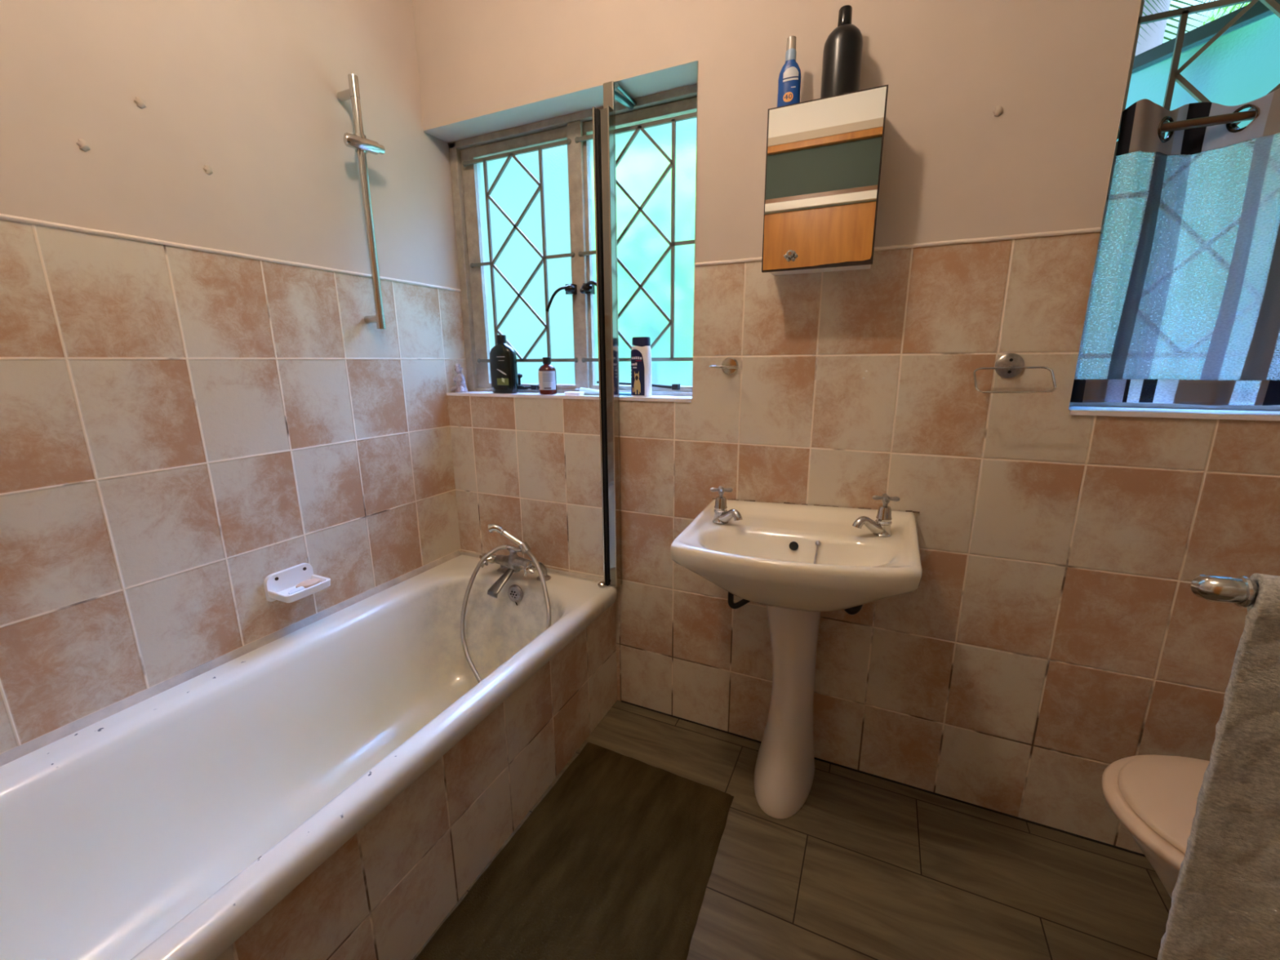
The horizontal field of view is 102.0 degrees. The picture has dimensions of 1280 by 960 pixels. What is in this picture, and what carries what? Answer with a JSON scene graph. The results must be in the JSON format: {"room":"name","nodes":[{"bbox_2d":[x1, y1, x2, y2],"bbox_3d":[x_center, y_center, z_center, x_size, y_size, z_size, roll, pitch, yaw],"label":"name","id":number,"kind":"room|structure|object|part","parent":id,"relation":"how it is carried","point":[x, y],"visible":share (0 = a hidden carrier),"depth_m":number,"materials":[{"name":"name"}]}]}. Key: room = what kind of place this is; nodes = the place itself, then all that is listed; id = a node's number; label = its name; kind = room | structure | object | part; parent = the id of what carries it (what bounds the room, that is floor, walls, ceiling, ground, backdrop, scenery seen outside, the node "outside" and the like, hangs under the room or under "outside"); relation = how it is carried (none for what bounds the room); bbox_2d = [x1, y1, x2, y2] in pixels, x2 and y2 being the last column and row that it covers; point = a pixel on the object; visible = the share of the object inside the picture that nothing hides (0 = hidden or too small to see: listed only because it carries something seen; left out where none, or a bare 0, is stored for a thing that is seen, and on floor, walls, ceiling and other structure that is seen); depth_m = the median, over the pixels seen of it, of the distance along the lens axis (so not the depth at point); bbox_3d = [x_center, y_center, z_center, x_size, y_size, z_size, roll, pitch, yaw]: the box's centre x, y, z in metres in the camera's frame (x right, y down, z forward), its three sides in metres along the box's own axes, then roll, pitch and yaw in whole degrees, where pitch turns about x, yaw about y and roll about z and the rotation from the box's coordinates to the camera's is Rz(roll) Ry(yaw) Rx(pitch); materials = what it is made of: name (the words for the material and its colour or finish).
{"room":"bathroom","nodes":[
{"label":"bathroom","id":0,"kind":"room"},
{"bbox_2d":[0,0,468,754],"bbox_3d":[-1.095,-0.339,1.147,0.004,2.600,2.190,6,14,24],"label":"wall","id":1,"kind":"structure","parent":0,"point":[182,429],"depth_m":1.24,"materials":[{"name":"tile"}]},
{"bbox_2d":[75,138,90,151],"bbox_3d":[-1.111,-0.670,1.034,0.006,0.021,0.020,6,14,24],"label":"plug","id":2,"kind":"object","parent":1,"relation":"attached to","point":[83,145],"visible":1,"depth_m":1.03,"materials":[{"name":"beige plastic"}]},
{"bbox_2d":[133,97,146,108],"bbox_3d":[-1.066,-0.806,1.105,0.006,0.021,0.020,6,14,24],"label":"plug","id":3,"kind":"object","parent":1,"relation":"attached to","point":[140,103],"visible":1,"depth_m":1.10,"materials":[{"name":"beige plastic"}]},
{"bbox_2d":[203,164,213,174],"bbox_3d":[-1.020,-0.734,1.224,0.006,0.021,0.020,6,14,24],"label":"plug","id":4,"kind":"object","parent":1,"relation":"attached to","point":[207,169],"visible":1,"depth_m":1.22,"materials":[{"name":"beige plastic"}]},
{"bbox_2d":[0,213,460,292],"bbox_3d":[-1.099,-0.515,1.091,0.009,0.010,2.000,6,14,24],"label":"trim","id":5,"kind":"structure","parent":1,"relation":"attached to","point":[4,216],"depth_m":1.20,"materials":[{"name":"beige"}]},
{"bbox_2d":[0,550,461,766],"bbox_3d":[-1.130,0.493,1.225,0.014,0.022,1.938,6,14,24],"label":"bathtub sealing strip","id":6,"kind":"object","parent":1,"relation":"attached to","point":[40,742],"depth_m":1.28,"materials":[{"name":"white plastic"}]},
{"bbox_2d":[263,563,330,603],"bbox_3d":[-0.960,0.291,1.459,0.093,0.074,0.131,6,14,24],"label":"soap dish","id":7,"kind":"object","parent":1,"relation":"attached to","point":[277,585],"visible":0.87,"depth_m":1.45,"materials":[{"name":"white ceramic"}]},
{"bbox_2d":[288,586,305,594],"bbox_3d":[-0.955,0.307,1.442,0.013,0.013,0.045,6,14,24],"label":"soap bar","id":8,"kind":"object","parent":7,"relation":"in","point":[299,588],"visible":0.84,"depth_m":1.44,"materials":[{"name":"white"}]},
{"bbox_2d":[267,573,330,603],"bbox_3d":[-0.956,0.308,1.462,0.086,0.028,0.130,6,14,24],"label":"tray","id":9,"kind":"object","parent":7,"relation":"on","point":[279,591],"depth_m":1.45,"materials":[{"name":"white plastic"}]},
{"bbox_2d":[295,578,320,588],"bbox_3d":[-0.947,0.295,1.478,0.040,0.016,0.063,6,14,24],"label":"soap bar","id":10,"kind":"object","parent":7,"relation":"in","point":[308,583],"visible":0.93,"depth_m":1.47,"materials":[{"name":"beige"}]},
{"bbox_2d":[337,73,386,328],"bbox_3d":[-0.819,-0.805,1.545,0.084,0.684,0.124,6,14,24],"label":"shower rail","id":11,"kind":"object","parent":1,"relation":"attached to","point":[357,140],"visible":1,"depth_m":1.51,"materials":[{"name":"silver metal"}]},
{"bbox_2d":[412,700,1171,959],"bbox_3d":[0.055,1.095,0.679,2.720,0.001,2.220,6,14,24],"label":"floor","id":12,"kind":"structure","parent":0,"point":[868,867],"depth_m":1.25,"materials":[{"name":"brown tile"}]},
{"bbox_2d":[0,554,617,959],"bbox_3d":[-0.807,0.757,1.137,0.718,0.466,1.955,6,14,24],"label":"bathtub","id":13,"kind":"object","parent":12,"relation":"on","point":[333,788],"visible":1,"depth_m":1.18,"materials":[{"name":"ceramic"}]},
{"bbox_3d":[-0.510,0.809,1.008,0.030,0.418,1.955,6,14,24],"label":"bath panel","id":14,"kind":"part","parent":13,"relation":"part of","materials":[{"name":"tile"}]},
{"bbox_2d":[479,542,551,598],"bbox_3d":[-0.459,0.299,1.821,0.245,0.179,0.182,6,14,24],"label":"mixer","id":15,"kind":"object","parent":13,"relation":"on","point":[512,563],"visible":0.9,"depth_m":1.81,"materials":[{"name":"silver metal"}]},
{"bbox_3d":[-0.542,0.283,1.852,0.058,0.056,0.056,-13,18,-43],"label":"cross handle","id":16,"kind":"part","parent":15,"relation":"part of","materials":[{"name":"silver metal"}]},
{"bbox_3d":[-0.480,0.351,1.802,0.052,0.086,0.108,7,15,30],"label":"spout","id":17,"kind":"part","parent":15,"relation":"part of","materials":[{"name":"silver metal"}]},
{"bbox_2d":[460,544,551,683],"bbox_3d":[-0.447,0.480,1.752,0.360,0.460,0.235,6,14,24],"label":"shower hose","id":18,"kind":"object","parent":15,"relation":"attached to","point":[528,553],"visible":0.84,"depth_m":1.77,"materials":[{"name":"silver metal"}]},
{"bbox_2d":[488,523,523,546],"bbox_3d":[-0.459,0.199,1.802,0.148,0.092,0.035,2,13,12],"label":"handset","id":19,"kind":"object","parent":15,"relation":"on","point":[492,527],"visible":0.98,"depth_m":1.80,"materials":[{"name":"silver metal"}]},
{"bbox_3d":[-0.438,0.208,1.800,0.108,0.075,0.024,4,14,19],"label":"handle","id":20,"kind":"part","parent":19,"relation":"part of","materials":[{"name":"silver metal"}]},
{"bbox_3d":[-0.376,0.299,1.775,0.056,0.056,0.059,6,14,24],"label":"cross handle","id":21,"kind":"part","parent":15,"relation":"part of","materials":[{"name":"silver metal"}]},
{"bbox_3d":[-0.441,0.400,1.825,0.062,0.062,0.016,6,14,24],"label":"overflow plate","id":22,"kind":"part","parent":13,"relation":"part of","materials":[{"name":"silver metal"}]},
{"bbox_2d":[592,80,636,587],"bbox_3d":[-0.066,-0.384,1.650,0.188,1.519,0.066,-13,18,-43],"label":"screen","id":23,"kind":"object","parent":13,"relation":"on","point":[603,119],"visible":1,"depth_m":1.58,"materials":[{"name":"silver metal"}]},
{"bbox_3d":[-0.120,-0.347,1.627,0.006,1.442,0.034,6,14,24],"label":"glass edge trim","id":24,"kind":"part","parent":23,"relation":"part of","materials":[{"name":"silver metal"}]},
{"bbox_3d":[-0.047,-1.109,1.508,0.033,0.029,0.120,6,15,27],"label":"support arm","id":25,"kind":"part","parent":23,"relation":"part of","materials":[{"name":"silver metal"}]},
{"bbox_2d":[414,742,733,959],"bbox_3d":[-0.103,0.960,1.243,0.537,0.013,0.791,6,14,24],"label":"bath mat","id":26,"kind":"object","parent":12,"relation":"on","point":[615,861],"visible":1,"depth_m":1.25,"materials":[{"name":"brown fabric"}]},
{"bbox_2d":[753,605,821,818],"bbox_3d":[0.412,0.590,1.452,0.171,0.634,0.245,6,14,24],"label":"pedestal","id":27,"kind":"object","parent":12,"relation":"on","point":[784,769],"visible":0.91,"depth_m":1.41,"materials":[{"name":"beige ceramic"}]},
{"bbox_2d":[670,497,921,612],"bbox_3d":[0.391,0.198,1.310,0.561,0.204,0.411,6,14,24],"label":"basin","id":28,"kind":"object","parent":27,"relation":"on","point":[805,557],"visible":0.98,"depth_m":1.25,"materials":[{"name":"beige ceramic"}]},
{"bbox_2d":[710,485,742,524],"bbox_3d":[0.242,0.074,1.407,0.048,0.102,0.107,-11,17,-39],"label":"tap","id":29,"kind":"object","parent":28,"relation":"attached to","point":[722,516],"visible":1,"depth_m":1.42,"materials":[{"name":"silver metal"}]},
{"bbox_3d":[0.223,0.034,1.421,0.047,0.029,0.047,-11,17,-39],"label":"cross handle","id":30,"kind":"part","parent":29,"relation":"part of","materials":[{"name":"silver metal"}]},
{"bbox_2d":[727,591,751,608],"bbox_3d":[0.337,0.316,1.523,0.153,0.144,0.028,2,13,12],"label":"pipe","id":31,"kind":"object","parent":28,"relation":"attached to","point":[740,603],"visible":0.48,"depth_m":1.54,"materials":[{"name":"black plastic"}]},
{"bbox_3d":[0.438,0.201,1.301,0.012,0.093,0.043,11,17,41],"label":"plug chain","id":32,"kind":"part","parent":28,"relation":"part of","materials":[{"name":"silver metal"}]},
{"bbox_2d":[844,604,862,614],"bbox_3d":[0.553,0.310,1.401,0.108,0.089,0.060,6,14,24],"label":"pipe","id":33,"kind":"object","parent":28,"relation":"attached to","point":[852,611],"visible":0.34,"depth_m":1.37,"materials":[{"name":"black plastic"}]},
{"bbox_2d":[852,493,899,537],"bbox_3d":[0.572,0.090,1.260,0.108,0.102,0.049,-6,14,-23],"label":"tap","id":34,"kind":"object","parent":28,"relation":"attached to","point":[881,526],"visible":1,"depth_m":1.26,"materials":[{"name":"silver metal"}]},
{"bbox_3d":[0.599,0.052,1.263,0.047,0.029,0.047,-7,14,-25],"label":"cross handle","id":35,"kind":"part","parent":34,"relation":"part of","materials":[{"name":"silver metal"}]},
{"bbox_2d":[1101,755,1209,898],"bbox_3d":[1.240,0.659,0.834,0.770,0.765,0.410,6,14,24],"label":"toilet","id":36,"kind":"object","parent":12,"relation":"on","point":[1154,797],"visible":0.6,"depth_m":0.95,"materials":[{"name":"beige ceramic"}]},
{"bbox_3d":[1.115,0.630,0.890,0.492,0.023,0.382,6,14,24],"label":"seat","id":37,"kind":"part","parent":36,"relation":"part of","materials":[{"name":"beige plastic"}]},
{"bbox_3d":[1.161,0.835,0.916,0.555,0.386,0.352,6,14,24],"label":"bowl","id":38,"kind":"part","parent":36,"relation":"part of","materials":[{"name":"beige ceramic"}]},
{"bbox_3d":[1.120,0.608,0.882,0.460,0.024,0.344,6,14,24],"label":"lid","id":39,"kind":"part","parent":36,"relation":"part of","materials":[{"name":"beige plastic"}]},
{"bbox_2d":[412,0,1279,854],"bbox_3d":[0.505,-0.448,1.463,3.020,2.750,0.220,6,14,24],"label":"wall","id":40,"kind":"structure","parent":0,"point":[1054,632],"depth_m":1.33,"materials":[{"name":"tile"}]},
{"bbox_2d":[461,551,603,581],"bbox_3d":[-0.423,0.326,1.954,0.661,0.013,0.010,6,14,24],"label":"trim","id":41,"kind":"structure","parent":40,"relation":"attached to","point":[551,570],"depth_m":1.88,"materials":[{"name":"white plastic"}]},
{"bbox_2d":[446,391,692,402],"bbox_3d":[-0.241,-0.304,1.850,0.971,0.010,0.224,6,14,24],"label":"trim","id":42,"kind":"structure","parent":40,"relation":"attached to","point":[478,393],"depth_m":1.74,"materials":[{"name":"white tile"}]},
{"bbox_2d":[449,363,467,392],"bbox_3d":[-0.685,-0.387,1.963,0.059,0.106,0.050,6,14,24],"label":"figurine","id":43,"kind":"object","parent":42,"relation":"on","point":[460,387],"visible":1,"depth_m":1.96,"materials":[{"name":"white ceramic"}]},
{"bbox_2d":[489,334,518,393],"bbox_3d":[-0.494,-0.418,1.872,0.110,0.205,0.057,6,14,24],"label":"shampoo bottle","id":44,"kind":"object","parent":42,"relation":"on","point":[503,358],"visible":1,"depth_m":1.85,"materials":[{"name":"black plastic"}]},
{"bbox_2d":[537,357,556,394],"bbox_3d":[-0.322,-0.363,1.803,0.062,0.126,0.062,6,14,24],"label":"medicine bottle","id":45,"kind":"object","parent":42,"relation":"on","point":[547,371],"visible":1,"depth_m":1.78,"materials":[{"name":"brown glass"}]},
{"bbox_2d":[564,391,584,395],"bbox_3d":[-0.222,-0.293,1.753,0.064,0.011,0.037,6,14,24],"label":"plastic lid","id":46,"kind":"object","parent":42,"relation":"on","point":[575,393],"visible":1,"depth_m":1.74,"materials":[{"name":"white plastic"}]},
{"bbox_2d":[574,387,599,395],"bbox_3d":[-0.148,-0.301,1.756,0.152,0.025,0.038,5,14,22],"label":"toothpaste tube","id":47,"kind":"object","parent":42,"relation":"on","point":[587,391],"visible":0.44,"depth_m":1.75,"materials":[{"name":"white plastic"}]},
{"bbox_2d":[619,392,631,395],"bbox_3d":[-0.079,-0.284,1.699,0.116,0.016,0.010,4,14,19],"label":"toothbrush","id":48,"kind":"object","parent":42,"relation":"on","point":[620,393],"visible":0.25,"depth_m":1.69,"materials":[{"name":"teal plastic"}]},
{"bbox_2d":[631,337,651,396],"bbox_3d":[0.004,-0.359,1.648,0.067,0.184,0.040,6,14,24],"label":"shampoo bottle","id":49,"kind":"object","parent":42,"relation":"on","point":[641,353],"visible":1,"depth_m":1.63,"materials":[{"name":"white plastic"}]},
{"bbox_2d":[633,378,640,392],"bbox_3d":[-0.009,-0.302,1.646,0.024,0.050,0.001,6,14,24],"label":"print","id":50,"kind":"object","parent":49,"relation":"attached to","point":[637,382],"depth_m":1.65,"materials":[{"name":"brown"}]},
{"bbox_2d":[447,83,697,395],"bbox_3d":[-0.236,-0.740,1.765,0.981,0.884,0.137,6,14,24],"label":"window","id":51,"kind":"structure","parent":40,"relation":"in","point":[523,196],"depth_m":1.75,"materials":[{"name":"paint"}]},
{"bbox_3d":[-0.406,-0.748,1.867,0.403,0.797,0.001,6,14,24],"label":"glass pane","id":52,"kind":"part","parent":51,"relation":"part of","materials":[{"name":"teal glass"}]},
{"bbox_3d":[0.011,-0.709,1.678,0.390,0.800,0.001,6,14,24],"label":"glass pane","id":53,"kind":"part","parent":51,"relation":"part of","materials":[{"name":"teal glass"}]},
{"bbox_2d":[708,357,739,374],"bbox_3d":[0.237,-0.313,1.430,0.082,0.049,0.120,6,14,24],"label":"holder","id":54,"kind":"object","parent":40,"relation":"attached to","point":[729,366],"visible":1,"depth_m":1.47,"materials":[{"name":"silver metal"}]},
{"bbox_2d":[761,84,888,275],"bbox_3d":[0.434,-0.688,1.235,0.254,0.356,0.143,6,14,24],"label":"upper cabinet","id":55,"kind":"object","parent":40,"relation":"attached to","point":[824,156],"visible":1,"depth_m":1.19,"materials":[{"name":"beige wood"}]},
{"bbox_2d":[777,35,801,106],"bbox_3d":[0.352,-0.943,1.217,0.052,0.166,0.034,6,14,24],"label":"spray bottle","id":56,"kind":"object","parent":55,"relation":"on","point":[789,77],"visible":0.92,"depth_m":1.21,"materials":[{"name":"blue plastic"}]},
{"bbox_3d":[0.358,-0.536,1.237,0.033,0.023,0.020,6,14,24],"label":"knob","id":57,"kind":"part","parent":55,"relation":"part of","materials":[{"name":"silver metal"}]},
{"bbox_2d":[820,4,862,97],"bbox_3d":[0.459,-0.953,1.178,0.084,0.202,0.084,6,14,24],"label":"lotion bottle","id":58,"kind":"object","parent":55,"relation":"on","point":[843,47],"visible":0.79,"depth_m":1.15,"materials":[{"name":"black plastic"}]},
{"bbox_2d":[621,700,1146,857],"bbox_3d":[0.839,0.901,1.493,2.000,0.006,0.006,6,14,24],"label":"trim","id":59,"kind":"structure","parent":40,"relation":"attached to","point":[623,701],"depth_m":1.49,"materials":[{"name":"black"}]},
{"bbox_2d":[694,226,1101,266],"bbox_3d":[0.565,-0.570,1.281,0.902,0.010,0.009,6,14,24],"label":"trim","id":60,"kind":"structure","parent":40,"relation":"attached to","point":[1099,228],"depth_m":1.20,"materials":[{"name":"beige"}]},
{"bbox_2d":[992,105,1003,116],"bbox_3d":[0.779,-0.804,1.127,0.020,0.021,0.006,6,14,24],"label":"plug","id":61,"kind":"object","parent":40,"relation":"attached to","point":[997,111],"visible":1,"depth_m":1.13,"materials":[{"name":"beige plastic"}]},
{"bbox_2d":[973,353,1056,393],"bbox_3d":[0.847,-0.243,1.177,0.154,0.088,0.082,6,14,24],"label":"towel ring","id":62,"kind":"object","parent":40,"relation":"attached to","point":[1008,365],"visible":1,"depth_m":1.20,"materials":[{"name":"silver metal"}]},
{"bbox_3d":[0.841,-0.226,1.167,0.154,0.059,0.051,6,14,24],"label":"wire frame","id":63,"kind":"part","parent":62,"relation":"part of","materials":[{"name":"silver metal"}]},
{"bbox_2d":[1068,405,1279,421],"bbox_3d":[1.332,-0.147,1.137,0.678,0.011,0.226,6,14,24],"label":"trim","id":64,"kind":"structure","parent":40,"relation":"attached to","point":[1273,415],"depth_m":1.12,"materials":[{"name":"white tile"}]},
{"bbox_2d":[1069,0,1279,410],"bbox_3d":[1.414,-0.640,1.213,0.686,0.921,0.405,6,14,24],"label":"mirror","id":65,"kind":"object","parent":40,"relation":"in","point":[1233,59],"depth_m":1.21,"materials":[{"name":"paint"}]},
{"bbox_2d":[1116,109,1256,141],"bbox_3d":[1.300,-0.694,0.949,0.679,0.036,0.036,6,14,24],"label":"curtain rod","id":66,"kind":"object","parent":40,"relation":"attached to","point":[1249,115],"visible":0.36,"depth_m":1.02,"materials":[{"name":"brown metal"}]},
{"bbox_2d":[1116,127,1119,141],"bbox_3d":[0.997,-0.723,1.086,0.012,0.036,0.036,6,14,24],"label":"curtain rod","id":67,"kind":"object","parent":66,"relation":"attached to","point":[1119,127],"depth_m":1.07,"materials":[{"name":"metal"}]},
{"bbox_2d":[1070,88,1279,405],"bbox_3d":[1.299,-0.450,1.007,0.675,0.607,0.080,6,14,24],"label":"curtain","id":68,"kind":"object","parent":66,"relation":"hanging from","point":[1142,122],"visible":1,"depth_m":1.07,"materials":[{"name":"fabric"}]},
{"bbox_3d":[1.300,-0.694,0.949,0.679,0.019,0.017,6,14,24],"label":"rod","id":69,"kind":"part","parent":66,"relation":"part of","materials":[{"name":"brown metal"}]},
{"label":"wall","id":70,"kind":"structure","parent":0,"visible":0},
{"bbox_2d":[1191,574,1258,607],"bbox_3d":[1.070,0.167,0.458,0.859,0.060,0.060,6,14,24],"label":"towel rail","id":71,"kind":"object","parent":70,"relation":"attached to","point":[1242,591],"visible":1,"depth_m":0.62,"materials":[{"name":"silver metal"}]},
{"bbox_2d":[1157,573,1279,959],"bbox_3d":[0.998,0.490,0.560,0.623,0.724,0.078,6,14,24],"label":"towel","id":72,"kind":"object","parent":71,"relation":"hanging from","point":[1225,897],"visible":0.99,"depth_m":0.64,"materials":[{"name":"grey fabric"}]},
{"label":"outside","id":73,"kind":"structure","parent":0,"visible":0},
{"bbox_2d":[1200,1,1250,26],"bbox_3d":[3.479,-1.181,3.269,0.565,3.233,0.547,6,14,24],"label":"leafy bush","id":74,"kind":"object","parent":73,"point":[1246,3],"visible":0.02,"depth_m":2.95,"materials":[{"name":"green plant"}]},
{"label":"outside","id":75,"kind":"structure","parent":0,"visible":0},
{"bbox_2d":[1134,0,1244,56],"bbox_3d":[2.752,-1.318,3.004,1.572,3.632,0.332,6,14,24],"label":"frond","id":76,"kind":"object","parent":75,"point":[1151,35],"visible":0.18,"depth_m":2.73,"materials":[{"name":"green plant"}]}
]}

